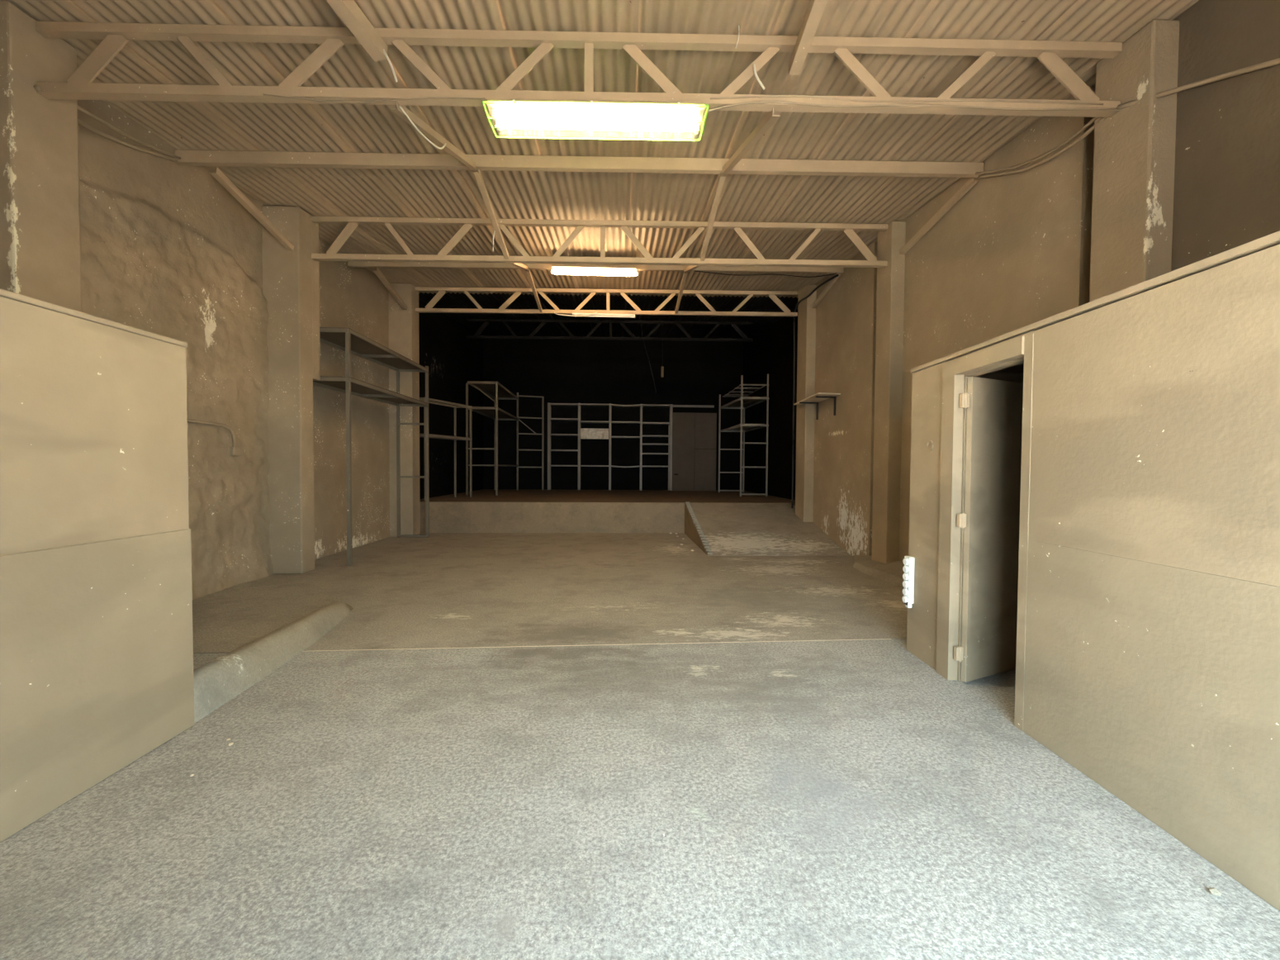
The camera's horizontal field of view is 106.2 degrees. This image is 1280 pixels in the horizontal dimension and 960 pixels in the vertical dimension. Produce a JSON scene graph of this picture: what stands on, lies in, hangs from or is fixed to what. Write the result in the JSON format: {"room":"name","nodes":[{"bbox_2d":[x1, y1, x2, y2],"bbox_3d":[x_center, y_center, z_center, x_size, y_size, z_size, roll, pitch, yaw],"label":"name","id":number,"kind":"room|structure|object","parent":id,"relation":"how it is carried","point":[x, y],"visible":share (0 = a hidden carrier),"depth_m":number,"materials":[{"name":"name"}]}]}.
{"room":"empty warehouse","nodes":[
{"label":"empty warehouse","id":0,"kind":"room"},
{"bbox_2d":[0,288,194,842],"bbox_3d":[-3.579,0.341,1.053,2.348,2.120,3.107,0,1,-3],"label":"wall","id":1,"kind":"structure","parent":0,"point":[97,636],"depth_m":2.13,"materials":[{"name":"beige paint"}]},
{"bbox_2d":[0,0,420,599],"bbox_3d":[-4.835,-1.337,4.881,0.765,5.270,10.950,0,1,-3],"label":"wall","id":2,"kind":"structure","parent":0,"point":[92,223],"depth_m":5.66,"materials":[{"name":"paint"}]},
{"bbox_2d":[187,418,241,455],"bbox_3d":[-4.847,-0.466,5.058,0.075,0.378,1.560,0,1,-3],"label":"conduit","id":3,"kind":"object","parent":2,"relation":"attached to","point":[234,450],"visible":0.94,"depth_m":5.72,"materials":[{"name":"paint"}]},
{"bbox_2d":[209,167,293,251],"bbox_3d":[-4.565,-3.171,5.721,0.070,0.338,1.235,0,1,-3],"label":"brace","id":4,"kind":"object","parent":2,"relation":"attached to","point":[219,175],"visible":1,"depth_m":5.61,"materials":[{"name":"metal"}]},
{"bbox_2d":[372,267,407,309],"bbox_3d":[-4.688,-3.580,9.065,0.070,0.269,1.474,0,1,-7],"label":"brace","id":5,"kind":"object","parent":2,"relation":"attached to","point":[377,272],"visible":1,"depth_m":8.97,"materials":[{"name":"metal"}]},
{"bbox_2d":[418,299,483,498],"bbox_3d":[-5.450,-1.916,13.461,0.300,5.996,6.530,0,1,-3],"label":"wall","id":6,"kind":"structure","parent":0,"point":[452,359],"depth_m":13.32,"materials":[{"name":"black paint"}]},
{"bbox_2d":[0,0,1199,338],"bbox_3d":[-0.515,-3.958,8.144,9.600,1.686,18.299,0,1,-3],"label":"ceiling","id":7,"kind":"structure","parent":0,"point":[185,125],"depth_m":4.68,"materials":[{"name":"beige metal"}]},
{"bbox_2d":[326,0,387,61],"bbox_3d":[-1.983,-3.097,2.773,0.100,0.210,1.383,1,1,10],"label":"brace","id":8,"kind":"object","parent":7,"relation":"attached to","point":[349,12],"visible":1,"depth_m":3.23,"materials":[{"name":"metal"}]},
{"bbox_2d":[383,48,397,82],"bbox_3d":[-1.779,-2.947,3.420,0.096,0.205,0.018,0,1,-17],"label":"cable tail","id":9,"kind":"object","parent":8,"relation":"hanging from","point":[384,51],"visible":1,"depth_m":3.42,"materials":[{"name":"white plastic"}]},
{"bbox_2d":[34,21,1122,117],"bbox_3d":[-0.391,-3.043,3.577,7.980,0.502,0.080,0,1,-1],"label":"roof truss","id":10,"kind":"object","parent":7,"relation":"attached to","point":[79,86],"visible":0.94,"depth_m":3.55,"materials":[{"name":"metal"}]},
{"bbox_2d":[33,85,177,161],"bbox_3d":[-4.657,-3.075,4.213,0.176,0.487,1.646,0,1,-17],"label":"cable","id":11,"kind":"object","parent":10,"relation":"hanging from","point":[36,87],"visible":0.7,"depth_m":4.40,"materials":[{"name":"grey plastic"}]},
{"bbox_2d":[77,104,180,159],"bbox_3d":[-4.619,-3.116,4.251,0.109,0.482,1.619,0,1,-17],"label":"cable","id":12,"kind":"object","parent":10,"relation":"hanging from","point":[80,108],"visible":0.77,"depth_m":4.37,"materials":[{"name":"grey plastic"}]},
{"bbox_2d":[262,93,485,103],"bbox_3d":[-1.933,-2.788,3.518,1.624,0.045,0.058,0,1,1],"label":"cable","id":13,"kind":"object","parent":10,"relation":"attached to","point":[264,94],"visible":1,"depth_m":3.52,"materials":[{"name":"grey plastic"}]},
{"bbox_2d":[390,101,476,169],"bbox_3d":[-1.795,-3.048,4.323,0.060,0.557,1.544,0,1,2],"label":"brace","id":14,"kind":"object","parent":10,"relation":"attached to","point":[425,129],"visible":1,"depth_m":4.17,"materials":[{"name":"metal"}]},
{"bbox_2d":[398,105,446,149],"bbox_3d":[-1.733,-2.864,3.939,0.075,0.281,0.742,0,1,4],"label":"cable tail","id":15,"kind":"object","parent":14,"relation":"hanging from","point":[400,107],"visible":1,"depth_m":3.77,"materials":[{"name":"white plastic"}]},
{"bbox_2d":[482,98,709,141],"bbox_3d":[-0.315,-2.686,3.540,1.612,0.209,0.266,0,1,-1],"label":"fluorescent light","id":16,"kind":"object","parent":10,"relation":"attached to","point":[506,113],"visible":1,"depth_m":3.48,"materials":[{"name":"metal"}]},
{"bbox_2d":[735,24,739,48],"bbox_3d":[0.712,-3.232,3.506,0.030,0.161,0.010,0,1,-3],"label":"cable tail","id":17,"kind":"object","parent":10,"relation":"hanging from","point":[738,25],"visible":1,"depth_m":3.50,"materials":[{"name":"white plastic"}]},
{"bbox_2d":[722,107,780,174],"bbox_3d":[0.967,-3.030,4.365,0.060,0.557,1.559,0,1,-4],"label":"brace","id":18,"kind":"object","parent":10,"relation":"attached to","point":[770,119],"visible":1,"depth_m":4.16,"materials":[{"name":"metal"}]},
{"bbox_2d":[753,64,765,90],"bbox_3d":[0.877,-2.966,3.540,0.092,0.175,0.016,0,1,-3],"label":"cable tail","id":19,"kind":"object","parent":10,"relation":"hanging from","point":[754,65],"visible":1,"depth_m":3.54,"materials":[{"name":"white plastic"}]},
{"bbox_2d":[788,0,827,75],"bbox_3d":[1.129,-3.034,2.863,0.080,0.120,1.375,0,1,1],"label":"brace","id":20,"kind":"object","parent":10,"relation":"attached to","point":[815,10],"visible":1,"depth_m":3.25,"materials":[{"name":"metal"}]},
{"bbox_2d":[710,94,1104,104],"bbox_3d":[1.987,-2.821,3.568,2.942,0.040,0.013,0,1,-1],"label":"cable","id":21,"kind":"object","parent":10,"relation":"attached to","point":[760,96],"visible":1,"depth_m":3.56,"materials":[{"name":"white plastic"}]},
{"bbox_2d":[707,100,1117,112],"bbox_3d":[2.026,-2.753,3.571,3.064,0.087,0.023,0,1,-1],"label":"cable","id":22,"kind":"object","parent":10,"relation":"attached to","point":[752,101],"visible":0.96,"depth_m":3.57,"materials":[{"name":"white plastic"}]},
{"bbox_2d":[975,117,1098,175],"bbox_3d":[3.630,-3.070,4.421,0.092,0.451,1.553,0,1,2],"label":"cable","id":23,"kind":"object","parent":10,"relation":"hanging from","point":[1093,119],"visible":0.91,"depth_m":4.34,"materials":[{"name":"grey plastic"}]},
{"bbox_2d":[977,117,1107,178],"bbox_3d":[3.646,-3.019,4.393,0.108,0.456,1.577,0,1,3],"label":"cable","id":24,"kind":"object","parent":10,"relation":"hanging from","point":[1091,129],"visible":0.95,"depth_m":4.33,"materials":[{"name":"grey plastic"}]},
{"bbox_2d":[174,149,984,177],"bbox_3d":[-0.599,-3.387,5.156,8.616,0.126,0.065,0,1,-1],"label":"purlin","id":25,"kind":"object","parent":7,"relation":"attached to","point":[188,158],"visible":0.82,"depth_m":5.13,"materials":[{"name":"metal"}]},
{"bbox_2d":[347,260,843,273],"bbox_3d":[-0.737,-3.727,8.376,8.606,0.126,0.065,0,1,-1],"label":"purlin","id":26,"kind":"object","parent":7,"relation":"attached to","point":[350,263],"visible":0.46,"depth_m":8.36,"materials":[{"name":"metal"}]},
{"bbox_2d":[549,264,639,275],"bbox_3d":[-0.778,-3.583,8.262,1.514,0.123,0.230,0,1,-3],"label":"fluorescent light","id":27,"kind":"object","parent":26,"relation":"attached to","point":[570,269],"visible":1,"depth_m":8.22,"materials":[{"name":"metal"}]},
{"bbox_2d":[694,270,836,277],"bbox_3d":[2.197,-3.576,8.345,2.503,0.105,0.066,0,1,-2],"label":"cable","id":28,"kind":"object","parent":26,"relation":"hanging from","point":[694,270],"visible":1,"depth_m":8.32,"materials":[{"name":"black rubber"}]},
{"bbox_2d":[310,216,887,267],"bbox_3d":[-0.530,-3.307,6.694,7.980,0.576,0.080,0,1,-1],"label":"roof truss","id":29,"kind":"object","parent":7,"relation":"attached to","point":[352,222],"visible":0.99,"depth_m":6.67,"materials":[{"name":"metal"}]},
{"bbox_2d":[474,169,508,258],"bbox_3d":[-1.797,-3.200,5.902,0.055,0.324,1.510,0,1,-3],"label":"brace","id":30,"kind":"object","parent":29,"relation":"attached to","point":[478,176],"visible":1,"depth_m":5.74,"materials":[{"name":"metal"}]},
{"bbox_2d":[509,262,528,270],"bbox_3d":[-1.903,-3.364,7.497,0.055,0.592,1.628,0,1,-4],"label":"brace","id":31,"kind":"object","parent":29,"relation":"on","point":[520,265],"visible":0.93,"depth_m":7.72,"materials":[{"name":"metal"}]},
{"bbox_2d":[683,265,701,272],"bbox_3d":[0.832,-3.347,7.545,0.055,0.592,1.637,0,1,-3],"label":"brace","id":32,"kind":"object","parent":29,"relation":"attached to","point":[689,267],"visible":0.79,"depth_m":7.68,"materials":[{"name":"metal"}]},
{"bbox_2d":[700,172,725,260],"bbox_3d":[0.879,-3.183,5.942,0.055,0.324,1.510,0,1,-1],"label":"brace","id":33,"kind":"object","parent":29,"relation":"attached to","point":[721,179],"visible":1,"depth_m":5.79,"materials":[{"name":"metal"}]},
{"bbox_2d":[415,286,797,316],"bbox_3d":[-0.680,-3.727,10.067,7.980,0.507,0.080,0,1,-1],"label":"roof truss","id":34,"kind":"object","parent":7,"relation":"attached to","point":[442,291],"visible":1,"depth_m":10.04,"materials":[{"name":"metal"}]},
{"bbox_2d":[526,269,542,312],"bbox_3d":[-2.009,-3.588,9.195,0.055,0.235,1.646,0,1,-4],"label":"brace","id":35,"kind":"object","parent":34,"relation":"attached to","point":[528,273],"visible":1,"depth_m":9.08,"materials":[{"name":"metal"}]},
{"bbox_2d":[554,311,597,316],"bbox_3d":[-1.335,-3.438,9.961,0.916,0.111,0.075,0,1,2],"label":"cable","id":36,"kind":"object","parent":34,"relation":"hanging from","point":[554,311],"visible":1,"depth_m":9.94,"materials":[{"name":"white plastic"}]},
{"bbox_2d":[572,312,635,317],"bbox_3d":[-0.758,-3.433,10.044,1.312,0.070,0.060,0,1,-3],"label":"fluorescent light","id":37,"kind":"object","parent":34,"relation":"attached to","point":[597,315],"visible":0.94,"depth_m":10.03,"materials":[{"name":"white plastic"}]},
{"bbox_2d":[639,315,656,392],"bbox_3d":[0.151,-2.677,10.232,0.407,1.612,0.092,0,2,-21],"label":"cable","id":38,"kind":"object","parent":34,"relation":"hanging from","point":[639,315],"visible":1,"depth_m":10.26,"materials":[{"name":"black plastic"}]},
{"bbox_2d":[674,271,687,313],"bbox_3d":[0.777,-3.571,9.241,0.055,0.235,1.646,0,1,-2],"label":"brace","id":39,"kind":"object","parent":34,"relation":"attached to","point":[685,275],"visible":0.93,"depth_m":9.13,"materials":[{"name":"metal"}]},
{"bbox_2d":[466,318,753,341],"bbox_3d":[-0.829,-4.184,13.439,7.980,0.532,0.080,0,1,-1],"label":"roof truss","id":40,"kind":"object","parent":7,"relation":"attached to","point":[486,321],"visible":1,"depth_m":13.41,"materials":[{"name":"black metal"}]},
{"bbox_2d":[660,366,663,377],"bbox_3d":[0.571,-2.604,11.659,0.060,0.308,0.672,0,1,-3],"label":"switch","id":41,"kind":"object","parent":7,"relation":"hanging from","point":[662,367],"visible":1,"depth_m":11.55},
{"bbox_2d":[483,338,743,489],"bbox_3d":[-0.956,-2.026,17.029,9.600,6.100,0.200,0,1,-3],"label":"wall","id":42,"kind":"structure","parent":0,"point":[559,371],"depth_m":16.91,"materials":[{"name":"black paint"}]},
{"bbox_2d":[0,532,1279,959],"bbox_3d":[-0.367,1.420,5.211,9.650,0.200,11.270,0,1,-3],"label":"floor","id":43,"kind":"structure","parent":0,"point":[507,746],"depth_m":2.08,"materials":[{"name":"concrete"}]},
{"bbox_2d":[193,601,353,723],"bbox_3d":[-2.778,1.232,3.782,0.266,0.215,2.260,0,1,-9],"label":"kerb","id":44,"kind":"object","parent":43,"relation":"on","point":[215,682],"visible":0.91,"depth_m":3.29,"materials":[{"name":"concrete"}]},
{"bbox_2d":[312,327,429,565],"bbox_3d":[-4.672,-0.537,8.391,0.835,3.500,2.935,0,1,-3],"label":"shelving","id":45,"kind":"object","parent":43,"relation":"on","point":[347,339],"visible":0.86,"depth_m":8.08,"materials":[{"name":"grey metal"}]},
{"bbox_2d":[419,488,795,532],"bbox_3d":[-0.729,0.764,13.865,9.400,0.680,6.280,0,1,-3],"label":"platform","id":46,"kind":"object","parent":43,"relation":"on","point":[513,510],"visible":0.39,"depth_m":10.73,"materials":[{"name":"concrete"}]},
{"bbox_2d":[419,397,472,501],"bbox_3d":[-4.735,-0.704,11.493,0.421,2.320,1.731,1,1,19],"label":"shelving","id":47,"kind":"object","parent":46,"relation":"on","point":[455,438],"visible":0.57,"depth_m":12.15,"materials":[{"name":"grey metal"}]},
{"bbox_2d":[465,380,544,495],"bbox_3d":[-4.008,-1.254,14.723,1.604,3.270,3.270,0,1,-3],"label":"shelving","id":48,"kind":"object","parent":46,"relation":"on","point":[495,390],"visible":0.95,"depth_m":14.11,"materials":[{"name":"grey metal"}]},
{"bbox_2d":[547,402,714,490],"bbox_3d":[-0.310,-1.135,16.760,5.724,2.980,0.400,0,1,-3],"label":"shelving","id":49,"kind":"object","parent":46,"relation":"on","point":[579,405],"visible":0.99,"depth_m":16.56,"materials":[{"name":"grey metal"}]},
{"bbox_2d":[580,427,608,439],"bbox_3d":[-1.554,-1.586,16.483,0.960,0.360,0.010,0,1,-3],"label":"panel","id":50,"kind":"object","parent":49,"relation":"attached to","point":[585,433],"visible":1,"depth_m":16.48,"materials":[{"name":"beige"}]},
{"bbox_2d":[672,412,716,490],"bbox_3d":[1.881,-0.971,16.582,1.520,2.690,0.060,0,1,-3],"label":"door","id":51,"kind":"structure","parent":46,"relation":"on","point":[693,469],"depth_m":16.58,"materials":[{"name":"metal"}]},
{"bbox_2d":[718,374,768,496],"bbox_3d":[3.079,-1.278,14.543,0.945,3.420,2.265,0,1,-3],"label":"shelving","id":52,"kind":"object","parent":46,"relation":"on","point":[741,402],"visible":0.98,"depth_m":14.13,"materials":[{"name":"grey metal"}]},
{"bbox_2d":[684,501,850,554],"bbox_3d":[2.282,0.881,9.462,2.440,0.706,2.790,0,1,-3],"label":"ramp","id":53,"kind":"structure","parent":43,"relation":"on","point":[716,528],"depth_m":9.17,"materials":[{"name":"concrete"}]},
{"bbox_2d":[851,554,904,588],"bbox_3d":[3.420,1.236,5.992,0.479,0.180,4.000,0,1,-3],"label":"trim ledge","id":54,"kind":"object","parent":43,"relation":"on","point":[892,572],"visible":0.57,"depth_m":6.56,"materials":[{"name":"concrete"}]},
{"bbox_2d":[1208,886,1221,895],"bbox_3d":[1.969,1.411,1.645,0.029,0.025,0.027,-1,2,-41],"label":"chip","id":55,"kind":"object","parent":43,"relation":"on","point":[1214,891],"visible":1,"depth_m":1.64,"materials":[{"name":"concrete"}]},
{"bbox_2d":[741,308,797,499],"bbox_3d":[3.675,-1.860,13.641,0.650,5.996,6.990,0,1,-3],"label":"wall","id":56,"kind":"structure","parent":0,"point":[770,352],"depth_m":13.73,"materials":[{"name":"black paint"}]},
{"bbox_2d":[795,0,1279,563],"bbox_3d":[3.894,-1.289,5.274,0.759,5.270,10.950,0,1,-3],"label":"wall","id":57,"kind":"structure","parent":0,"point":[1158,187],"depth_m":4.46,"materials":[{"name":"beige paint"}]},
{"bbox_2d":[791,274,839,507],"bbox_3d":[3.311,-1.531,9.350,0.138,4.304,1.757,0,1,-7],"label":"pipe","id":58,"kind":"object","parent":57,"relation":"attached to","point":[836,275],"visible":1,"depth_m":10.15,"materials":[{"name":"black metal"}]},
{"bbox_2d":[793,392,840,419],"bbox_3d":[3.312,-1.370,9.211,0.430,0.370,1.510,0,1,-3],"label":"wall shelf","id":59,"kind":"object","parent":57,"relation":"attached to","point":[816,398],"visible":1,"depth_m":8.92,"materials":[{"name":"paint"}]},
{"bbox_2d":[811,273,841,308],"bbox_3d":[3.487,-3.550,9.021,0.060,0.279,1.122,0,1,-3],"label":"brace","id":60,"kind":"object","parent":57,"relation":"attached to","point":[832,282],"visible":1,"depth_m":9.01,"materials":[{"name":"metal"}]},
{"bbox_2d":[899,176,978,254],"bbox_3d":[3.625,-3.202,5.915,0.060,0.259,1.369,0,1,-3],"label":"brace","id":61,"kind":"object","parent":57,"relation":"attached to","point":[970,182],"visible":1,"depth_m":5.80,"materials":[{"name":"metal"}]},
{"bbox_2d":[1116,57,1279,109],"bbox_3d":[3.713,-2.494,2.962,0.100,0.576,1.321,0,1,-9],"label":"cable","id":62,"kind":"object","parent":57,"relation":"attached to","point":[1274,62],"visible":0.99,"depth_m":3.12,"materials":[{"name":"grey plastic"}]},
{"bbox_2d":[906,230,1279,910],"bbox_3d":[2.945,0.299,1.839,1.659,2.250,4.202,0,1,1],"label":"wall","id":63,"kind":"structure","parent":0,"point":[1152,653],"depth_m":1.97,"materials":[{"name":"beige paint"}]},
{"bbox_2d":[901,555,914,607],"bbox_3d":[2.123,0.808,3.805,0.062,0.405,0.080,0,1,-3],"label":"power strip","id":64,"kind":"object","parent":63,"relation":"attached to","point":[907,598],"visible":1,"depth_m":3.78,"materials":[{"name":"white plastic"}]},
{"bbox_2d":[901,595,907,602],"bbox_3d":[2.099,0.946,3.808,0.017,0.056,0.056,0,1,-3],"label":"socket","id":65,"kind":"object","parent":64,"relation":"attached to","point":[904,598],"depth_m":3.80,"materials":[{"name":"white plastic"}]},
{"bbox_2d":[902,558,908,564],"bbox_3d":[2.101,0.646,3.800,0.017,0.056,0.056,0,1,-3],"label":"socket","id":66,"kind":"object","parent":64,"relation":"attached to","point":[905,561],"depth_m":3.79,"materials":[{"name":"white plastic"}]},
{"bbox_2d":[902,565,908,572],"bbox_3d":[2.101,0.706,3.802,0.017,0.056,0.056,0,1,-3],"label":"socket","id":67,"kind":"object","parent":64,"relation":"attached to","point":[905,568],"depth_m":3.79,"materials":[{"name":"white plastic"}]},
{"bbox_2d":[902,573,908,579],"bbox_3d":[2.100,0.766,3.803,0.017,0.056,0.056,0,1,-3],"label":"socket","id":68,"kind":"object","parent":64,"relation":"attached to","point":[905,576],"depth_m":3.79,"materials":[{"name":"white plastic"}]},
{"bbox_2d":[902,580,908,587],"bbox_3d":[2.100,0.826,3.805,0.017,0.056,0.056,0,1,-3],"label":"socket","id":69,"kind":"object","parent":64,"relation":"attached to","point":[905,584],"depth_m":3.79,"materials":[{"name":"white plastic"}]},
{"bbox_2d":[902,587,908,595],"bbox_3d":[2.100,0.885,3.806,0.017,0.056,0.056,0,1,-3],"label":"socket","id":70,"kind":"object","parent":64,"relation":"attached to","point":[905,590],"depth_m":3.79,"materials":[{"name":"white plastic"}]},
{"bbox_2d":[935,332,1033,730],"bbox_3d":[2.452,0.290,3.082,0.692,2.200,0.842,0,1,-3],"label":"door","id":71,"kind":"structure","parent":63,"relation":"in","point":[986,437],"depth_m":3.30,"materials":[{"name":"wood"}]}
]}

